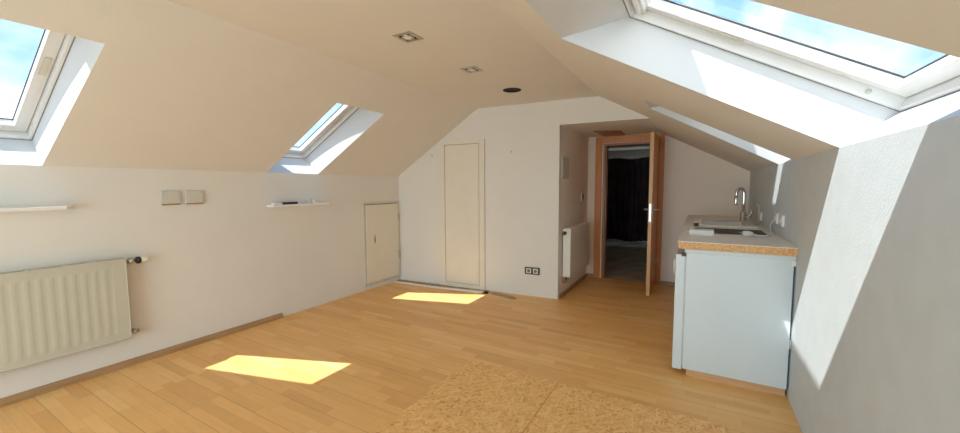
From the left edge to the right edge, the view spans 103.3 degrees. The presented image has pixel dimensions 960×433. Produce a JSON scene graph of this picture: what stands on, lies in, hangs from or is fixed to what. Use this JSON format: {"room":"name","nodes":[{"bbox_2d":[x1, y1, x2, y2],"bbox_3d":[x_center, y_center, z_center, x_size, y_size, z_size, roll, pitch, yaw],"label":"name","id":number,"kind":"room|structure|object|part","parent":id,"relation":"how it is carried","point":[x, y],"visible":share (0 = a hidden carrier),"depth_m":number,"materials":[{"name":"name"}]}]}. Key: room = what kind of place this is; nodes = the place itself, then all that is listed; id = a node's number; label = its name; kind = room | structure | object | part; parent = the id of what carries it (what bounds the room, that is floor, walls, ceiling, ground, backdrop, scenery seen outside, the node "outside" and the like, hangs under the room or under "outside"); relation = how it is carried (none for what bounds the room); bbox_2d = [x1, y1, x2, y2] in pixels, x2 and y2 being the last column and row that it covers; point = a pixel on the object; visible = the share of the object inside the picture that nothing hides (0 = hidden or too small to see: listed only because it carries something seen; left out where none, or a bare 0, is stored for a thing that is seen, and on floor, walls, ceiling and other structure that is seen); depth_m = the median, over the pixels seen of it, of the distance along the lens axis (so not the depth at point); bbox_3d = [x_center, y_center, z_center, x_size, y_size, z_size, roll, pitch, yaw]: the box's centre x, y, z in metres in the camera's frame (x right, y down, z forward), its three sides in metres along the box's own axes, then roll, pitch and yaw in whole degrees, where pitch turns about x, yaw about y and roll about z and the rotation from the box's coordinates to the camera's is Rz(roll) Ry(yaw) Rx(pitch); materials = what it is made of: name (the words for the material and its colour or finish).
{"room":"studio apartment","nodes":[
{"label":"studio apartment","id":0,"kind":"room"},
{"bbox_2d":[0,164,399,397],"bbox_3d":[-2.831,0.446,2.530,0.106,1.553,7.128,2,5,30],"label":"wall","id":1,"kind":"structure","parent":0,"point":[231,259],"depth_m":3.15,"materials":[{"name":"beige paint"}]},
{"bbox_2d":[0,206,73,211],"bbox_3d":[-2.898,-0.028,2.161,0.116,0.026,0.823,2,5,30],"label":"wall shelf","id":2,"kind":"object","parent":1,"relation":"attached to","point":[45,208],"visible":1,"depth_m":2.34,"materials":[{"name":"white plastic"}]},
{"bbox_2d":[0,256,148,372],"bbox_3d":[-2.913,0.639,2.202,0.091,0.587,1.612,2,5,30],"label":"radiator","id":3,"kind":"object","parent":1,"relation":"attached to","point":[47,313],"visible":1,"depth_m":2.47,"materials":[{"name":"beige metal"}]},
{"bbox_2d":[0,258,125,274],"bbox_3d":[-2.942,0.356,2.115,0.073,0.009,1.471,2,5,30],"label":"grille","id":4,"kind":"object","parent":3,"relation":"attached to","point":[118,260],"depth_m":2.48,"materials":[{"name":"beige metal"}]},
{"bbox_2d":[0,313,283,407],"bbox_3d":[-3.276,1.183,1.668,0.031,0.046,5.091,2,5,30],"label":"baseboard","id":5,"kind":"structure","parent":1,"relation":"attached to","point":[40,390],"depth_m":2.80,"materials":[{"name":"brown wood"}]},
{"bbox_2d":[160,191,180,204],"bbox_3d":[-2.457,-0.147,3.018,0.022,0.112,0.129,2,5,30],"label":"wall box","id":6,"kind":"object","parent":1,"relation":"attached to","point":[167,197],"visible":1,"depth_m":3.01,"materials":[{"name":"grey plastic"}]},
{"bbox_2d":[185,191,203,203],"bbox_3d":[-2.376,-0.159,3.159,0.022,0.112,0.130,2,5,30],"label":"wall box","id":7,"kind":"object","parent":1,"relation":"attached to","point":[191,197],"visible":1,"depth_m":3.15,"materials":[{"name":"grey plastic"}]},
{"bbox_2d":[267,202,330,206],"bbox_3d":[-1.859,-0.120,3.970,0.116,0.026,0.686,2,5,30],"label":"wall shelf","id":8,"kind":"object","parent":1,"relation":"attached to","point":[324,203],"visible":1,"depth_m":3.90,"materials":[{"name":"white wood"}]},
{"bbox_2d":[281,202,297,204],"bbox_3d":[-1.933,-0.136,3.859,0.040,0.023,0.158,2,5,30],"label":"remote control","id":9,"kind":"object","parent":8,"relation":"on","point":[283,203],"visible":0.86,"depth_m":3.83,"materials":[{"name":"black plastic"}]},
{"bbox_2d":[362,201,399,286],"bbox_3d":[-1.292,0.340,5.071,0.036,1.078,0.651,2,5,30],"label":"access hatch","id":10,"kind":"object","parent":1,"relation":"attached to","point":[380,219],"visible":1,"depth_m":5.03,"materials":[{"name":"beige paint"}]},
{"bbox_2d":[0,0,476,175],"bbox_3d":[-2.361,-0.715,2.140,1.439,0.818,7.084,2,5,30],"label":"ceiling","id":11,"kind":"structure","parent":0,"point":[141,84],"depth_m":2.59,"materials":[{"name":"beige paint"}]},
{"bbox_2d":[0,29,75,140],"bbox_3d":[-2.708,-0.789,2.059,1.114,0.697,0.679,2,5,30],"label":"window","id":12,"kind":"structure","parent":11,"relation":"attached to","point":[53,50],"depth_m":2.27,"materials":[{"name":"white paint"}]},
{"bbox_3d":[-2.501,-0.862,2.185,0.135,0.082,0.028,2,5,28],"label":"hinge plate","id":13,"kind":"part","parent":12,"relation":"part of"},
{"bbox_2d":[283,104,358,158],"bbox_3d":[-1.706,-0.931,3.802,1.114,0.697,0.734,2,5,30],"label":"window","id":14,"kind":"structure","parent":11,"relation":"attached to","point":[344,112],"depth_m":4.06,"materials":[{"name":"white paint"}]},
{"bbox_3d":[-1.489,-1.006,3.945,0.136,0.082,0.028,2,5,27],"label":"hinge plate","id":15,"kind":"part","parent":14,"relation":"part of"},
{"bbox_2d":[166,0,597,108],"bbox_3d":[-1.095,-1.118,1.415,1.448,0.088,7.146,2,5,30],"label":"ceiling","id":16,"kind":"structure","parent":0,"point":[456,34],"depth_m":2.54,"materials":[{"name":"beige paint"}]},
{"bbox_2d":[392,31,422,42],"bbox_3d":[-0.464,-1.152,2.450,0.139,0.014,0.139,2,5,30],"label":"recessed light","id":17,"kind":"object","parent":16,"relation":"in","point":[407,37],"visible":1,"depth_m":2.44,"materials":[{"name":"metal"}]},
{"bbox_2d":[460,66,482,72],"bbox_3d":[-0.069,-1.208,3.137,0.139,0.014,0.139,2,5,30],"label":"recessed light","id":18,"kind":"object","parent":16,"relation":"in","point":[472,69],"visible":1,"depth_m":3.12,"materials":[{"name":"metal"}]},
{"bbox_2d":[503,88,520,92],"bbox_3d":[0.321,-1.267,3.814,0.185,0.007,0.185,2,5,30],"label":"recessed light","id":19,"kind":"object","parent":16,"relation":"attached to","point":[509,90],"visible":1,"depth_m":3.82,"materials":[{"name":"black metal"}]},
{"bbox_2d":[0,241,801,432],"bbox_3d":[0.362,1.062,3.848,4.171,0.091,12.496,2,5,30],"label":"floor","id":20,"kind":"structure","parent":0,"point":[353,363],"depth_m":2.80,"materials":[{"name":"brown wood"}]},
{"bbox_2d":[393,281,482,292],"bbox_3d":[-0.579,0.925,5.000,1.359,0.012,0.069,2,5,23],"label":"baseboard","id":21,"kind":"structure","parent":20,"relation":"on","point":[457,289],"depth_m":4.94,"materials":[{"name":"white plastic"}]},
{"bbox_2d":[397,279,489,291],"bbox_3d":[-0.535,0.925,5.063,1.413,0.003,0.134,2,5,25],"label":"floor strip","id":22,"kind":"object","parent":20,"relation":"on","point":[400,280],"visible":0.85,"depth_m":5.08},
{"bbox_2d":[375,360,557,432],"bbox_3d":[-0.281,1.177,1.843,0.688,0.006,2.037,2,5,30],"label":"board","id":23,"kind":"object","parent":20,"relation":"on","point":[478,397],"visible":1,"depth_m":2.30,"materials":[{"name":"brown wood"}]},
{"bbox_2d":[524,383,726,432],"bbox_3d":[0.431,1.206,1.435,0.943,0.006,2.037,2,5,30],"label":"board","id":24,"kind":"object","parent":20,"relation":"on","point":[568,409],"visible":1,"depth_m":2.16,"materials":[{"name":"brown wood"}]},
{"bbox_2d":[672,248,796,395],"bbox_3d":[1.741,0.654,2.711,0.678,0.895,0.534,2,5,30],"label":"base cabinet","id":25,"kind":"object","parent":20,"relation":"on","point":[732,321],"visible":0.81,"depth_m":2.47,"materials":[{"name":"white plastic"}]},
{"bbox_3d":[1.503,0.644,2.853,0.059,0.810,0.520,2,5,30],"label":"door","id":26,"kind":"part","parent":25,"relation":"part of","materials":[{"name":"white plastic"}]},
{"bbox_3d":[1.651,0.241,2.440,0.592,0.028,0.032,2,5,30],"label":"rail","id":27,"kind":"part","parent":25,"relation":"part of","materials":[{"name":"white plastic"}]},
{"bbox_3d":[2.181,0.598,3.486,0.668,0.880,1.248,2,5,30],"label":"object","id":28,"kind":"object","parent":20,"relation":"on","visible":0},
{"bbox_2d":[678,215,798,256],"bbox_3d":[2.279,0.109,3.569,0.635,0.050,2.665,2,5,30],"label":"countertop","id":29,"kind":"structure","parent":28,"relation":"on","point":[725,239],"depth_m":2.59,"materials":[{"name":"grey laminate"}]},
{"bbox_2d":[686,227,713,235],"bbox_3d":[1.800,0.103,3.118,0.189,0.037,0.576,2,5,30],"label":"power adapter","id":30,"kind":"object","parent":29,"relation":"on","point":[692,231],"visible":1,"depth_m":2.87,"materials":[{"name":"white plastic"}]},
{"bbox_2d":[694,219,756,227],"bbox_3d":[2.358,0.144,3.698,0.484,0.166,0.607,2,5,30],"label":"sink","id":31,"kind":"object","parent":29,"relation":"in","point":[716,223],"visible":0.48,"depth_m":3.82,"materials":[{"name":"silver metal"}]},
{"bbox_2d":[702,220,745,225],"bbox_3d":[2.358,0.145,3.698,0.364,0.165,0.488,2,5,30],"label":"basin","id":32,"kind":"object","parent":31,"relation":"in","point":[706,222],"depth_m":3.87,"materials":[{"name":"silver metal"}]},
{"bbox_2d":[734,187,752,220],"bbox_3d":[2.725,-0.126,3.934,0.167,0.356,0.077,2,5,30],"label":"tap","id":33,"kind":"object","parent":29,"relation":"on","point":[743,216],"visible":0.91,"depth_m":3.92,"materials":[{"name":"silver metal"}]},
{"bbox_3d":[2.696,-0.171,3.941,0.101,0.268,0.030,1,5,16],"label":"spout","id":34,"kind":"part","parent":33,"relation":"part of","materials":[{"name":"silver metal"}]},
{"bbox_2d":[739,221,773,235],"bbox_3d":[2.167,0.084,2.891,0.543,0.106,0.129,-3,5,-33],"label":"plug","id":35,"kind":"object","parent":29,"relation":"on","point":[744,233],"visible":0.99,"depth_m":2.78,"materials":[{"name":"white plastic"}]},
{"bbox_3d":[2.202,0.083,2.903,0.484,0.105,0.093,-4,6,-39],"label":"cord","id":36,"kind":"part","parent":35,"relation":"part of","materials":[{"name":"white plastic"}]},
{"bbox_2d":[398,100,561,298],"bbox_3d":[-0.096,-0.163,4.889,2.270,2.372,0.088,2,5,25],"label":"wall","id":37,"kind":"structure","parent":0,"point":[523,185],"depth_m":4.63,"materials":[{"name":"beige paint"}]},
{"bbox_2d":[440,139,484,289],"bbox_3d":[-0.224,-0.019,4.906,0.636,1.908,0.014,2,5,25],"label":"door","id":38,"kind":"structure","parent":37,"relation":"in","point":[462,161],"depth_m":4.89,"materials":[{"name":"beige paint"}]},
{"bbox_2d":[525,267,539,274],"bbox_3d":[0.626,0.653,4.554,0.186,0.088,0.017,2,5,25],"label":"double socket","id":39,"kind":"object","parent":37,"relation":"attached to","point":[528,270],"visible":1,"depth_m":4.55,"materials":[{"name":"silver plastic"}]},
{"bbox_2d":[560,126,588,292],"bbox_3d":[1.236,-0.180,5.029,0.088,2.372,1.312,2,5,30],"label":"wall","id":40,"kind":"structure","parent":0,"point":[575,146],"depth_m":4.87,"materials":[{"name":"beige paint"}]},
{"bbox_2d":[561,157,568,178],"bbox_3d":[1.015,-0.575,4.511,0.018,0.251,0.260,2,5,30],"label":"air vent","id":41,"kind":"object","parent":40,"relation":"in","point":[565,161],"visible":1,"depth_m":4.48,"materials":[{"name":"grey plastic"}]},
{"bbox_2d":[557,273,592,298],"bbox_3d":[1.280,0.901,4.985,0.110,0.048,1.320,2,5,30],"label":"baseboard","id":42,"kind":"structure","parent":40,"relation":"attached to","point":[584,276],"depth_m":4.94,"materials":[{"name":"brown wood"}]},
{"bbox_2d":[562,222,589,282],"bbox_3d":[1.226,0.441,4.862,0.105,0.661,0.945,2,5,30],"label":"radiator","id":43,"kind":"object","parent":40,"relation":"attached to","point":[575,237],"visible":1,"depth_m":4.66,"materials":[{"name":"white metal"}]},
{"bbox_2d":[563,222,584,228],"bbox_3d":[1.236,0.116,4.860,0.075,0.009,0.889,2,5,30],"label":"grille","id":44,"kind":"object","parent":43,"relation":"attached to","point":[581,225],"depth_m":4.78,"materials":[{"name":"white metal"}]},
{"bbox_3d":[1.277,0.403,4.860,0.018,0.585,0.892,2,5,30],"label":"panel","id":45,"kind":"part","parent":43,"relation":"part of","materials":[{"name":"white metal"}]},
{"bbox_2d":[560,96,659,136],"bbox_3d":[1.628,-1.202,4.619,0.928,0.273,1.311,2,5,30],"label":"ceiling","id":46,"kind":"structure","parent":0,"point":[584,116],"depth_m":4.20,"materials":[{"name":"beige paint"}]},
{"bbox_2d":[593,130,624,136],"bbox_3d":[1.688,-1.085,4.930,0.299,0.011,0.590,2,5,30],"label":"board","id":47,"kind":"object","parent":46,"relation":"attached to","point":[604,133],"visible":1,"depth_m":4.86,"materials":[{"name":"brown wood"}]},
{"bbox_2d":[607,149,649,243],"bbox_3d":[2.752,-0.307,7.094,3.520,2.288,3.784,2,5,30],"label":"wall","id":48,"kind":"structure","parent":0,"point":[628,152],"depth_m":8.73,"materials":[{"name":"beige paint"}]},
{"bbox_2d":[608,156,649,157],"bbox_3d":[3.202,-1.309,8.520,2.112,0.025,0.562,2,5,30],"label":"curtain rod","id":49,"kind":"object","parent":48,"relation":"attached to","point":[627,156],"visible":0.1,"depth_m":8.20,"materials":[{"name":"white plastic"}]},
{"bbox_2d":[607,155,649,241],"bbox_3d":[3.028,-0.391,8.387,1.742,1.862,0.093,2,5,30],"label":"curtain","id":50,"kind":"object","parent":49,"relation":"hanging from","point":[628,179],"visible":0.53,"depth_m":8.27,"materials":[{"name":"fabric"}]},
{"bbox_2d":[608,144,649,150],"bbox_3d":[2.698,-1.413,7.009,3.256,0.070,3.652,2,5,30],"label":"ceiling","id":51,"kind":"structure","parent":0,"point":[632,147],"depth_m":8.15,"materials":[{"name":"beige paint"}]},
{"bbox_2d":[586,133,749,281],"bbox_3d":[2.420,-0.053,5.092,1.914,2.099,0.132,2,5,30],"label":"wall","id":52,"kind":"structure","parent":0,"point":[696,181],"depth_m":4.87,"materials":[{"name":"beige paint"}]},
{"bbox_2d":[593,132,664,295],"bbox_3d":[1.888,-0.082,4.987,0.881,2.002,0.838,2,5,30],"label":"door","id":53,"kind":"structure","parent":52,"relation":"in","point":[656,141],"depth_m":5.06,"materials":[{"name":"orange wood"}]},
{"bbox_3d":[1.992,-0.042,4.452,0.023,0.211,0.011,2,5,30],"label":"lock plate","id":54,"kind":"part","parent":53,"relation":"part of","materials":[{"name":"metal"}]},
{"bbox_3d":[2.102,-0.041,4.541,0.063,0.246,0.137,2,5,30],"label":"handle","id":55,"kind":"part","parent":53,"relation":"part of","materials":[{"name":"metal"}]},
{"bbox_2d":[660,281,674,285],"bbox_3d":[2.579,0.893,4.988,0.378,0.053,0.022,2,5,30],"label":"baseboard","id":56,"kind":"structure","parent":52,"relation":"attached to","point":[667,283],"depth_m":5.03,"materials":[{"name":"brown wood"}]},
{"bbox_2d":[492,0,959,171],"bbox_3d":[0.570,-0.663,1.206,1.681,0.801,8.378,2,5,30],"label":"ceiling","id":57,"kind":"structure","parent":0,"point":[745,113],"depth_m":1.85,"materials":[{"name":"beige paint"}]},
{"bbox_2d":[622,0,959,111],"bbox_3d":[0.995,-0.843,1.333,1.284,0.924,1.214,2,5,30],"label":"window","id":58,"kind":"structure","parent":57,"relation":"attached to","point":[939,78],"depth_m":1.65,"materials":[{"name":"white paint"}]},
{"bbox_3d":[1.146,-0.841,1.766,0.138,0.080,0.028,2,5,26],"label":"hinge plate","id":59,"kind":"part","parent":58,"relation":"part of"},
{"bbox_2d":[748,115,959,432],"bbox_3d":[1.207,0.542,0.978,0.106,1.571,8.448,2,5,30],"label":"wall","id":60,"kind":"structure","parent":0,"point":[874,224],"depth_m":1.29,"materials":[{"name":"grey paint"}]},
{"bbox_2d":[758,212,761,220],"bbox_3d":[2.661,-0.001,3.609,0.024,0.081,0.081,2,5,30],"label":"wall socket","id":61,"kind":"object","parent":60,"relation":"attached to","point":[760,213],"visible":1,"depth_m":3.58,"materials":[{"name":"white plastic"}]},
{"bbox_2d":[773,213,778,223],"bbox_3d":[2.245,0.014,2.882,0.024,0.081,0.081,2,5,30],"label":"wall socket","id":62,"kind":"object","parent":60,"relation":"attached to","point":[776,216],"visible":1,"depth_m":2.85,"materials":[{"name":"white plastic"}]},
{"bbox_2d":[779,215,784,226],"bbox_3d":[2.131,0.030,2.685,0.024,0.081,0.081,2,5,30],"label":"wall socket","id":63,"kind":"object","parent":60,"relation":"attached to","point":[782,217],"visible":1,"depth_m":2.66,"materials":[{"name":"white plastic"}]}
]}

